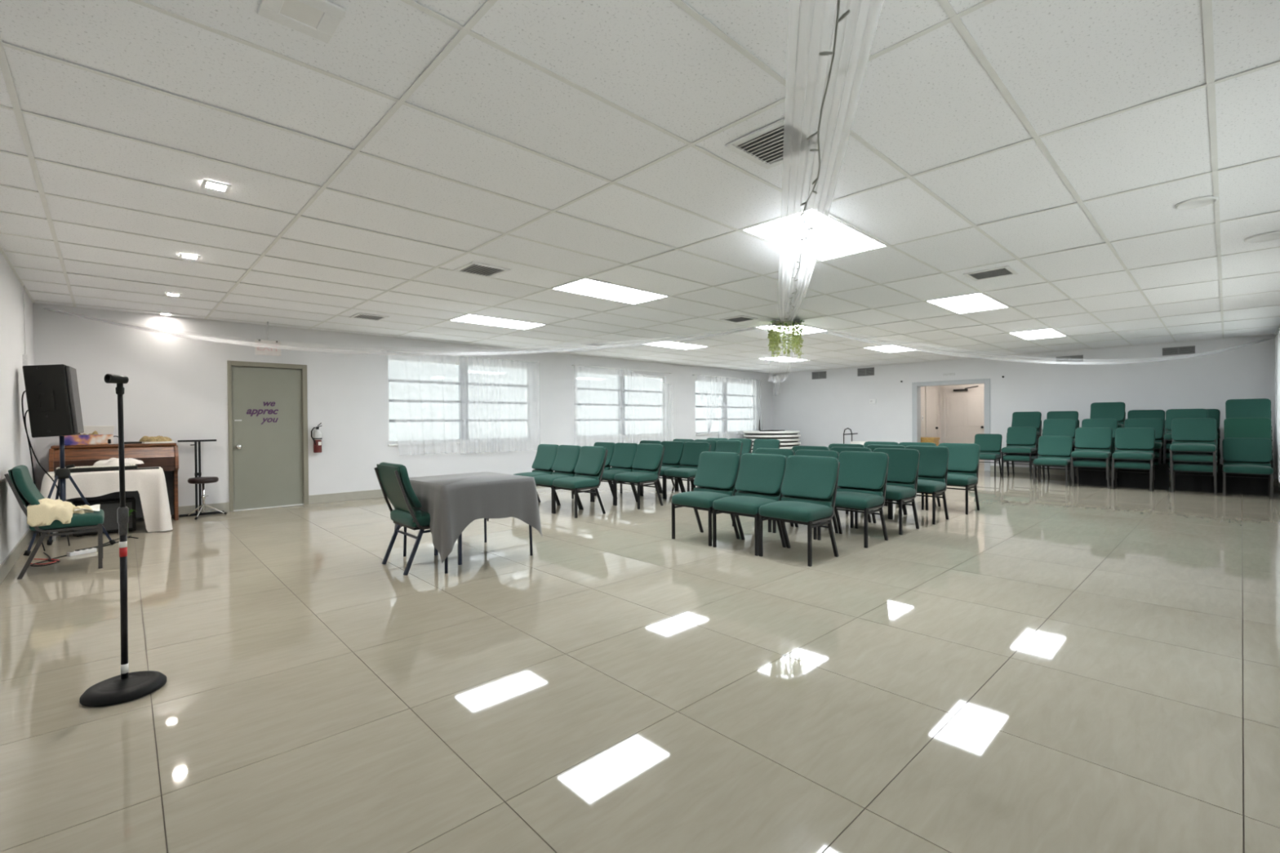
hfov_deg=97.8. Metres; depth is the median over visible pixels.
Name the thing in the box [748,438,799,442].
round table
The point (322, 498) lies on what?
baseboard
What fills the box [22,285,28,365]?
wall box
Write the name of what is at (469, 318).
ceiling light
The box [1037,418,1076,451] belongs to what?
chair
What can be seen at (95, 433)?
paper bag
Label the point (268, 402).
door
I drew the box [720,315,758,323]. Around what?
ceiling vent
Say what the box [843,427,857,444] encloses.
cart
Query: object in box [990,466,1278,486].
baseboard
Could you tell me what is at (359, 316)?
ceiling vent
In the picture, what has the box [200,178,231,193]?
recessed light
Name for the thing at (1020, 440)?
chair
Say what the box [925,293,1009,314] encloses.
ceiling light
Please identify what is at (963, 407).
door
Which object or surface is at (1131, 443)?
chair
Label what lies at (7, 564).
baseboard
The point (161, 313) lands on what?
recessed light
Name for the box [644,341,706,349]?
ceiling light
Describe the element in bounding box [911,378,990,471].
door frame
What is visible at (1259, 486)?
fabric
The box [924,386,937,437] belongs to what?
door
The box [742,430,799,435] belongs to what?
round table
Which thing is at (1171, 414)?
chair
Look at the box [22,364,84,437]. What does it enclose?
loudspeaker
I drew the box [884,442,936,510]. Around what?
chair
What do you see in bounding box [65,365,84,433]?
grille
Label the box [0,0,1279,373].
ceiling
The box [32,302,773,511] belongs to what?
wall
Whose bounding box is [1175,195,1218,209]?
ceiling speaker
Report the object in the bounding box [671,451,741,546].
chair
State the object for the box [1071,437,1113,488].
chair
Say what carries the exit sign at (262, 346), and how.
hanging from the ceiling
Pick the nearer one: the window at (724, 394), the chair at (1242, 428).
the chair at (1242, 428)
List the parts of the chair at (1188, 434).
leg, seat, lumbar panel, backrest, leg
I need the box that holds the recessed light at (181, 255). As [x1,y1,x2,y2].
[178,253,200,260]
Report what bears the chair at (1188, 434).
on the chair at (1197, 457)
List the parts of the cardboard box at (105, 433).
lid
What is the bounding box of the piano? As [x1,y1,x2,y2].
[48,442,178,520]
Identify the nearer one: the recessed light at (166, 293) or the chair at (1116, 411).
the recessed light at (166, 293)
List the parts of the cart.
frame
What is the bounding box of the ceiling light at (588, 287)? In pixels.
[552,278,668,304]
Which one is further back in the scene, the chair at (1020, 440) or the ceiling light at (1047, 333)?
the chair at (1020, 440)
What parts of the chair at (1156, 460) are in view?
seat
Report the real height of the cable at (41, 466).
1.509 m
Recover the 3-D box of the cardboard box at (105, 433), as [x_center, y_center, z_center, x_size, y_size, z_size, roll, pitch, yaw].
[-6.410,0.103,6.493,0.430,0.217,0.204,-1,1,-44]
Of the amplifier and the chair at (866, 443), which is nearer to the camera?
the amplifier
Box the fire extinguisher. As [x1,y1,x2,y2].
[311,422,322,453]
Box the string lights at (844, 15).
[783,0,850,325]
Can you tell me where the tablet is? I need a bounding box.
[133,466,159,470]
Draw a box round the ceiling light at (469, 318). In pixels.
[449,314,544,329]
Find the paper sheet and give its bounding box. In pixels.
[74,504,100,511]
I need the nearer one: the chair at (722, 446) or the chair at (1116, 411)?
the chair at (722, 446)
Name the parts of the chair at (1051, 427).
backrest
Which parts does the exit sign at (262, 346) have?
rod, panel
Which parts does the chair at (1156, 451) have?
seat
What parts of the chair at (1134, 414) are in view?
backrest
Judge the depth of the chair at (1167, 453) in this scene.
9.25 m
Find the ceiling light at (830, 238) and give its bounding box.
[740,208,888,261]
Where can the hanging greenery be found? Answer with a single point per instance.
(776, 340)
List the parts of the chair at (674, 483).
leg, backrest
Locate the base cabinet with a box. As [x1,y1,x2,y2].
[920,436,939,445]
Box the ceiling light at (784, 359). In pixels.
[758,356,807,362]
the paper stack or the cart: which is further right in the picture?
the cart
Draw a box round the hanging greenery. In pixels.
[765,317,806,361]
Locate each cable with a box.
[21,391,70,546]
[24,409,45,551]
[30,534,131,566]
[30,558,58,564]
[75,536,137,551]
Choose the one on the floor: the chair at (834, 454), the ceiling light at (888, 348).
the chair at (834, 454)
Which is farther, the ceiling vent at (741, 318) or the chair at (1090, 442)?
the chair at (1090, 442)
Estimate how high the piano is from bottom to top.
0.965 m
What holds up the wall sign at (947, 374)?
attached to the wall at (1220, 371)
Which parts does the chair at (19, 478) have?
backrest, leg, frame, seat, rail, leg, leg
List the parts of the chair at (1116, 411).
seat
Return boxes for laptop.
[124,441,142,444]
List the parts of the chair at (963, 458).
leg, leg, backrest, seat, lumbar panel, leg, frame, leg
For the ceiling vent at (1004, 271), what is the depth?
5.37 m
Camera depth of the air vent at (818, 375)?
15.66 m
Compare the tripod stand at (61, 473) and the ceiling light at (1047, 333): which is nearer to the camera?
the tripod stand at (61, 473)
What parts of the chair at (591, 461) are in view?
leg, leg, seat, leg, lumbar panel, rail, backrest, frame, leg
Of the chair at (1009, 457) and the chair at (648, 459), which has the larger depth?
the chair at (1009, 457)
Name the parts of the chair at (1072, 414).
backrest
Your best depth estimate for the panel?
14.67 m
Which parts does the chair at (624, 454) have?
leg, seat, leg, lumbar panel, backrest, leg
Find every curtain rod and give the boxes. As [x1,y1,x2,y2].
[379,349,538,363]
[571,364,671,373]
[692,373,760,380]
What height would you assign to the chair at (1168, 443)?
0.870 m
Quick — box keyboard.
[53,464,137,472]
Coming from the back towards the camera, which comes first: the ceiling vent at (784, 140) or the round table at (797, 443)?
the round table at (797, 443)
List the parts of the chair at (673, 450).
leg, leg, seat, lumbar panel, backrest, leg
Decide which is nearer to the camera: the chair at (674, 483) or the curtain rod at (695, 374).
the chair at (674, 483)
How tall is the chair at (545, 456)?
0.870 m
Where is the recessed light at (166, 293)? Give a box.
[164,292,181,297]
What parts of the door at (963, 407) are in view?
panel, panel, panel, panel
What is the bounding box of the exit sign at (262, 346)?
[254,321,280,355]
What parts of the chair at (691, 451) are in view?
leg, seat, leg, leg, lumbar panel, backrest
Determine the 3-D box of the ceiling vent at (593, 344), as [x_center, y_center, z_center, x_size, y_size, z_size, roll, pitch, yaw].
[-0.796,-1.486,10.110,0.380,0.016,0.380,-1,1,-44]
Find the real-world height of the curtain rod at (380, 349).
0.024 m
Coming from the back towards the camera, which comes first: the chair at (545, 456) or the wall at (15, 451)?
the chair at (545, 456)
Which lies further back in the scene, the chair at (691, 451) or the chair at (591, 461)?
the chair at (691, 451)
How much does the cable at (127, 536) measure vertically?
0.009 m
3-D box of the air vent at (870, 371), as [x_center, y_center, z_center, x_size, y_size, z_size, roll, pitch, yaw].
[5.944,-1.437,14.689,0.012,0.210,0.450,-1,1,-44]
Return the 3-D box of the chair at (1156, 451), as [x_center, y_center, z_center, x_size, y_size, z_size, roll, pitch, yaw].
[8.698,0.450,9.668,0.548,0.870,0.516,-1,1,-44]
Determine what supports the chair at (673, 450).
on the floor
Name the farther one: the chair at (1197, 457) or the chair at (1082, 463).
the chair at (1082, 463)
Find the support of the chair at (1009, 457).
on the floor
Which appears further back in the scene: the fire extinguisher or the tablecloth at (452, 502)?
the fire extinguisher
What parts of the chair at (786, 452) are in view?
leg, backrest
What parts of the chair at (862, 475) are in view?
leg, leg, seat, lumbar panel, backrest, leg, rail, frame, leg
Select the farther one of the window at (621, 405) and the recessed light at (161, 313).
the window at (621, 405)
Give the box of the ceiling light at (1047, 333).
[1008,328,1066,340]
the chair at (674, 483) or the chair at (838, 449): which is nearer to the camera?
the chair at (838, 449)
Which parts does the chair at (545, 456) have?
seat, lumbar panel, backrest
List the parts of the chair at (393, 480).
leg, backrest, frame, lumbar panel, seat, leg, leg, leg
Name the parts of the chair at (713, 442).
backrest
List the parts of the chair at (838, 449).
backrest, leg, leg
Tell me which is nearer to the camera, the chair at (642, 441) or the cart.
the chair at (642, 441)
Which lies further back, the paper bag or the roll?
the paper bag
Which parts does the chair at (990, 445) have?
backrest, lumbar panel, seat, leg, leg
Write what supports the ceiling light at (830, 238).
attached to the ceiling
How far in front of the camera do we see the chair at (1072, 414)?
11.09 m
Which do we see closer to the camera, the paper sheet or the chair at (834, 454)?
the paper sheet
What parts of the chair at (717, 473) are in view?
leg, leg, seat, leg, lumbar panel, backrest, leg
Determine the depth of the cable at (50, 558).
4.88 m
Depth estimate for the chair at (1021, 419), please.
11.60 m
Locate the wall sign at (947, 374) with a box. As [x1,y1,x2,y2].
[942,373,954,376]
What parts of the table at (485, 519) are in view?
leg, leg, leg, leg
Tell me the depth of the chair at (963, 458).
7.26 m
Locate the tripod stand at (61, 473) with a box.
[23,435,116,555]
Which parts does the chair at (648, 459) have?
leg, leg, seat, leg, lumbar panel, backrest, rail, frame, leg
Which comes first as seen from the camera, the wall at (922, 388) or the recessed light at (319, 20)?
the recessed light at (319, 20)
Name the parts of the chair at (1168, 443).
seat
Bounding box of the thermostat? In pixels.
[869,399,875,404]
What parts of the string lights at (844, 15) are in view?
bulb, bulb, bulb, bulb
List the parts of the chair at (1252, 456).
leg, backrest, lumbar panel, seat, leg, leg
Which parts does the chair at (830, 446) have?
backrest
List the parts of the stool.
leg, leg, seat, post, leg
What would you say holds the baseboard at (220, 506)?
attached to the wall at (175, 367)
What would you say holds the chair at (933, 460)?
on the floor
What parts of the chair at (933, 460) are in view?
leg, leg, backrest, seat, lumbar panel, leg, frame, leg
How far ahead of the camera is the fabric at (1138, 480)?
9.53 m
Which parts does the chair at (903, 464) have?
leg, leg, backrest, seat, leg, lumbar panel, rail, frame, leg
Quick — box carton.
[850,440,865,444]
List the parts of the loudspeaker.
handle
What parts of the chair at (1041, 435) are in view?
leg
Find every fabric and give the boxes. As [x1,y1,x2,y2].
[1074,462,1168,489]
[1174,463,1268,495]
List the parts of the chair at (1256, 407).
backrest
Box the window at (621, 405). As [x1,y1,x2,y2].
[576,370,666,439]
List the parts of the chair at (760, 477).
leg, leg, seat, leg, lumbar panel, backrest, leg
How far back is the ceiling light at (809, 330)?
8.65 m
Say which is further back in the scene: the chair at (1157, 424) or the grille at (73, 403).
the chair at (1157, 424)
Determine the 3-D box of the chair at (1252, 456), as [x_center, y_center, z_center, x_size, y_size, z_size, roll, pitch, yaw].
[9.121,0.614,8.384,0.548,0.870,0.516,-1,1,-44]
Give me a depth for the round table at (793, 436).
14.48 m
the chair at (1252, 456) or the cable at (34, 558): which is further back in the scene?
the chair at (1252, 456)
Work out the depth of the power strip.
5.14 m
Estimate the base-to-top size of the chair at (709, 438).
0.870 m
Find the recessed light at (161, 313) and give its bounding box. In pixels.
[158,312,172,315]
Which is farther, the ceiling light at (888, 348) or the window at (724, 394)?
the window at (724, 394)
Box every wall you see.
[0,251,35,564]
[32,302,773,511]
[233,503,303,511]
[773,333,1279,486]
[920,386,940,444]
[939,385,984,464]
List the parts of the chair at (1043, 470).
leg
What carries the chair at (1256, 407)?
on the chair
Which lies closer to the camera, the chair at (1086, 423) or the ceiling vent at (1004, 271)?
the ceiling vent at (1004, 271)
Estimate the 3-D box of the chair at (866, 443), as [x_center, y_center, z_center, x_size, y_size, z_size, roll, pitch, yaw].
[3.385,0.659,8.033,0.548,0.870,0.516,-1,1,-44]
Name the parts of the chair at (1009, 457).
leg, seat, leg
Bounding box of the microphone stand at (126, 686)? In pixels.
[79,373,166,706]
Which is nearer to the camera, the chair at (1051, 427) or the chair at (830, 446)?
the chair at (830, 446)
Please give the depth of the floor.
2.54 m
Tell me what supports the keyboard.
on the tablecloth at (150, 484)
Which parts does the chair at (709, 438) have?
backrest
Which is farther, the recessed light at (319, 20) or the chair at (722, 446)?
the chair at (722, 446)
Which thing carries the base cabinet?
on the floor
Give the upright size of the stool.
0.512 m
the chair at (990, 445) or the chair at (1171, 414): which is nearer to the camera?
the chair at (1171, 414)
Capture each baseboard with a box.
[0,528,33,584]
[135,502,229,519]
[308,488,383,503]
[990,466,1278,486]
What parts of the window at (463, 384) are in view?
rail, rail, rail, sill, rail, rail, rail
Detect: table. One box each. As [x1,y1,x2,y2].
[52,532,57,541]
[403,518,533,573]
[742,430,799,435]
[743,434,800,439]
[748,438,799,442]
[751,441,800,446]
[751,446,793,449]
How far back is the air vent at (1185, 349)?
10.39 m
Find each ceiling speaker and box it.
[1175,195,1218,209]
[1244,231,1279,242]
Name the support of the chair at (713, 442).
on the floor
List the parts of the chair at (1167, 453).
seat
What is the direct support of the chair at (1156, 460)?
on the floor
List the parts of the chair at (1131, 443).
leg, seat, lumbar panel, backrest, leg, leg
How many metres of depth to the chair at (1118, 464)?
9.20 m
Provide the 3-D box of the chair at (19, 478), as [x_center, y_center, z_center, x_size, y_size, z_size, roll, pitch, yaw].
[-4.841,0.752,4.644,0.548,0.870,0.516,-1,1,-44]
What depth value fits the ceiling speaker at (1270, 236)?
4.35 m
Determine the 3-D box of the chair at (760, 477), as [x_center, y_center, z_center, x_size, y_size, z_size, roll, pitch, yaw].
[1.044,0.703,5.256,0.548,0.870,0.516,-1,1,-44]
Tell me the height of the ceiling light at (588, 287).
0.049 m
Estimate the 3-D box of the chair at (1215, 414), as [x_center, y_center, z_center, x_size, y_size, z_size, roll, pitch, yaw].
[9.611,0.133,9.602,0.548,0.870,0.516,-1,1,-43]
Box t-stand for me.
[177,439,224,517]
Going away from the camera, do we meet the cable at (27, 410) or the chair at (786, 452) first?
the cable at (27, 410)
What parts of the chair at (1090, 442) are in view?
leg, seat, lumbar panel, backrest, leg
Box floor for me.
[0,464,1279,852]
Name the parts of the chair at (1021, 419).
backrest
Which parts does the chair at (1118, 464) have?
leg, seat, lumbar panel, leg, leg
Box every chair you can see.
[4,465,104,579]
[373,462,462,575]
[512,444,558,505]
[533,444,581,513]
[552,445,608,518]
[571,441,615,502]
[591,442,638,505]
[614,443,664,509]
[620,440,661,495]
[641,440,684,498]
[664,441,711,498]
[671,439,694,490]
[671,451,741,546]
[676,439,717,490]
[690,437,728,485]
[712,453,786,555]
[715,440,742,456]
[728,438,752,457]
[732,448,795,532]
[751,439,780,453]
[758,455,839,566]
[772,449,839,539]
[791,445,830,453]
[817,450,888,547]
[828,443,864,514]
[830,446,871,528]
[849,444,906,519]
[854,448,919,534]
[863,441,898,506]
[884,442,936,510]
[889,445,949,524]
[925,443,980,514]
[974,433,1002,476]
[1001,426,1036,471]
[1001,436,1037,479]
[1006,411,1041,444]
[1011,435,1041,475]
[1033,435,1072,486]
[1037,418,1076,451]
[1038,457,1074,483]
[1041,410,1078,435]
[1071,427,1112,479]
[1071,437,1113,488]
[1081,418,1117,453]
[1089,401,1125,427]
[1111,427,1155,482]
[1111,439,1154,491]
[1124,417,1163,464]
[1127,409,1164,437]
[1154,437,1164,465]
[1154,449,1162,464]
[1163,408,1208,461]
[1163,419,1171,462]
[1165,449,1169,463]
[1169,417,1217,475]
[1170,429,1217,485]
[1171,441,1217,495]
[1206,408,1220,460]
[1222,437,1273,499]
[1223,417,1272,465]
[1225,398,1271,440]
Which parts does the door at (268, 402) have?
knob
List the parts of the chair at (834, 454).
leg, leg, backrest, leg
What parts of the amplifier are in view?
grille panel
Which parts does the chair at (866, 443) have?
backrest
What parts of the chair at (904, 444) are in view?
backrest, leg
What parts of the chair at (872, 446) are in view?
backrest, leg, leg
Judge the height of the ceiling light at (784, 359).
0.049 m
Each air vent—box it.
[811,371,826,379]
[857,367,874,376]
[1056,355,1083,363]
[1162,346,1195,355]
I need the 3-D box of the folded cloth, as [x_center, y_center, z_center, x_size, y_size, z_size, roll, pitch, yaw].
[-4.804,0.680,4.573,0.273,0.206,0.402,-1,1,-44]
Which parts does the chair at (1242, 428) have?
backrest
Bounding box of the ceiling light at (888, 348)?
[863,344,915,352]
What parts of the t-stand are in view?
column rail, column rail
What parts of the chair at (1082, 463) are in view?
leg, leg, seat, lumbar panel, leg, backrest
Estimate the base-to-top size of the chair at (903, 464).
0.870 m
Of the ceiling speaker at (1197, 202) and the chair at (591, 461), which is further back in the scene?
the chair at (591, 461)
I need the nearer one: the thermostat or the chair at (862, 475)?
the chair at (862, 475)
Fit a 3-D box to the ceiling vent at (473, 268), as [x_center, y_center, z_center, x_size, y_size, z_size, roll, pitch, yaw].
[-1.453,-1.434,5.130,0.380,0.016,0.380,-1,1,-44]
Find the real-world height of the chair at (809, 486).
0.870 m
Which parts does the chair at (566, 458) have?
leg, seat, leg, lumbar panel, backrest, leg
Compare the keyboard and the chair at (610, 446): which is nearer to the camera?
the keyboard
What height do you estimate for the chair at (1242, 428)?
0.870 m
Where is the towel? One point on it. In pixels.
(112, 461)
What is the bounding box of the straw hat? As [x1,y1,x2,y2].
[138,435,172,441]
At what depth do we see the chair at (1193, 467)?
8.66 m
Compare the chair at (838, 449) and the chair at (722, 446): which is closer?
the chair at (838, 449)
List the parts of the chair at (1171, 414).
leg, seat, backrest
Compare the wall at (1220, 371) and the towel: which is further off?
the wall at (1220, 371)
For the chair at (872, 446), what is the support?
on the floor
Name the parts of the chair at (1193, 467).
leg, leg, lumbar panel, seat, leg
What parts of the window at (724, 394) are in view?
rail, rail, rail, sill, rail, rail, rail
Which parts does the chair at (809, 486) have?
leg, leg, seat, lumbar panel, leg, backrest, frame, rail, leg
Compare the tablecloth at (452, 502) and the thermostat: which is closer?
the tablecloth at (452, 502)
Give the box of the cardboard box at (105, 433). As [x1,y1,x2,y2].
[64,426,114,445]
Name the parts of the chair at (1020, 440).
leg, seat, lumbar panel, backrest, leg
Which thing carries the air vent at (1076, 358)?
in the wall at (1220, 371)
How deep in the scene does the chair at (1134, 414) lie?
10.20 m
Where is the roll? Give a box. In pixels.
[72,504,93,513]
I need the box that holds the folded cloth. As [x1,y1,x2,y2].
[26,497,74,526]
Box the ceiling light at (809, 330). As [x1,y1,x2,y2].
[755,324,828,334]
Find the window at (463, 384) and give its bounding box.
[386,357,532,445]
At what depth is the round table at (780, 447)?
14.43 m
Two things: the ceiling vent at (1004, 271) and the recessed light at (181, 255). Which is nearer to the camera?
the recessed light at (181, 255)
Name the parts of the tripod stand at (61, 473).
leg, leg, knob, leg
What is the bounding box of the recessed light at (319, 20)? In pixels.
[257,0,346,44]
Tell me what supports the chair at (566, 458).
on the floor
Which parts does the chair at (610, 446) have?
backrest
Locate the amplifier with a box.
[72,497,136,537]
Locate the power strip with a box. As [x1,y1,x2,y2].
[66,547,97,556]
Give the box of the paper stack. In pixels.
[143,440,174,443]
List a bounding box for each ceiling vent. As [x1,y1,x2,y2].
[349,312,389,320]
[453,261,511,278]
[581,342,610,346]
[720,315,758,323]
[724,115,831,168]
[962,265,1018,281]
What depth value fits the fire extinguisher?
8.26 m
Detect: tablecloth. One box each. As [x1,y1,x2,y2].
[40,466,172,532]
[394,471,542,563]
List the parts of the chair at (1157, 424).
backrest, seat, leg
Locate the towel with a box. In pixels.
[93,457,143,466]
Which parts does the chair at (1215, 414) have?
backrest, leg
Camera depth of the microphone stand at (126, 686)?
2.48 m
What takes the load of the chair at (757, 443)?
on the floor
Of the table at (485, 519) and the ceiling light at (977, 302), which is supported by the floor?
the table at (485, 519)
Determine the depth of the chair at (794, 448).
6.99 m
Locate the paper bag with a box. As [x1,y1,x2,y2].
[77,431,98,435]
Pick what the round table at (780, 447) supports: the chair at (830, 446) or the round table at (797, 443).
the round table at (797, 443)
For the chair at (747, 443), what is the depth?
9.91 m
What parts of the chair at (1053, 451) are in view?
leg, leg, seat, lumbar panel, backrest, leg, leg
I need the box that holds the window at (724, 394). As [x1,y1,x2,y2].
[695,379,754,435]
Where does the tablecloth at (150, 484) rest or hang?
on the folding table at (54, 536)
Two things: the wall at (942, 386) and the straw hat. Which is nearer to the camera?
the straw hat
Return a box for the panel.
[759,430,785,431]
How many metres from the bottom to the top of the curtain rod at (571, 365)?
0.024 m
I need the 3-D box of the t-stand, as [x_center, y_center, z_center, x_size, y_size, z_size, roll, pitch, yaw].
[-5.768,0.669,7.336,0.470,0.990,0.050,-1,1,-44]
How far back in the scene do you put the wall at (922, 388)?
14.51 m
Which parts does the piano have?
panel, panel, rail, kick panel, panel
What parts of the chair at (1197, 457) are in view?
leg, seat, lumbar panel, leg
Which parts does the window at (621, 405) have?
rail, rail, rail, sill, rail, rail, rail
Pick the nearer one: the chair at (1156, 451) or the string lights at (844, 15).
the string lights at (844, 15)
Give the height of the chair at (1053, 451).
0.870 m
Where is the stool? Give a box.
[186,476,226,519]
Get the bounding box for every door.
[226,360,308,511]
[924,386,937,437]
[943,383,984,464]
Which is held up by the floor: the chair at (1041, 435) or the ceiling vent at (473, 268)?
the chair at (1041, 435)
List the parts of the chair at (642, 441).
backrest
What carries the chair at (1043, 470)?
on the floor
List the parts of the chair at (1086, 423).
backrest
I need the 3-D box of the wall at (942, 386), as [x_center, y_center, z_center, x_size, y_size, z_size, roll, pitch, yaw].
[9.027,-0.188,14.524,0.100,2.350,2.220,-1,1,-44]
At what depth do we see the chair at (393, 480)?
4.48 m

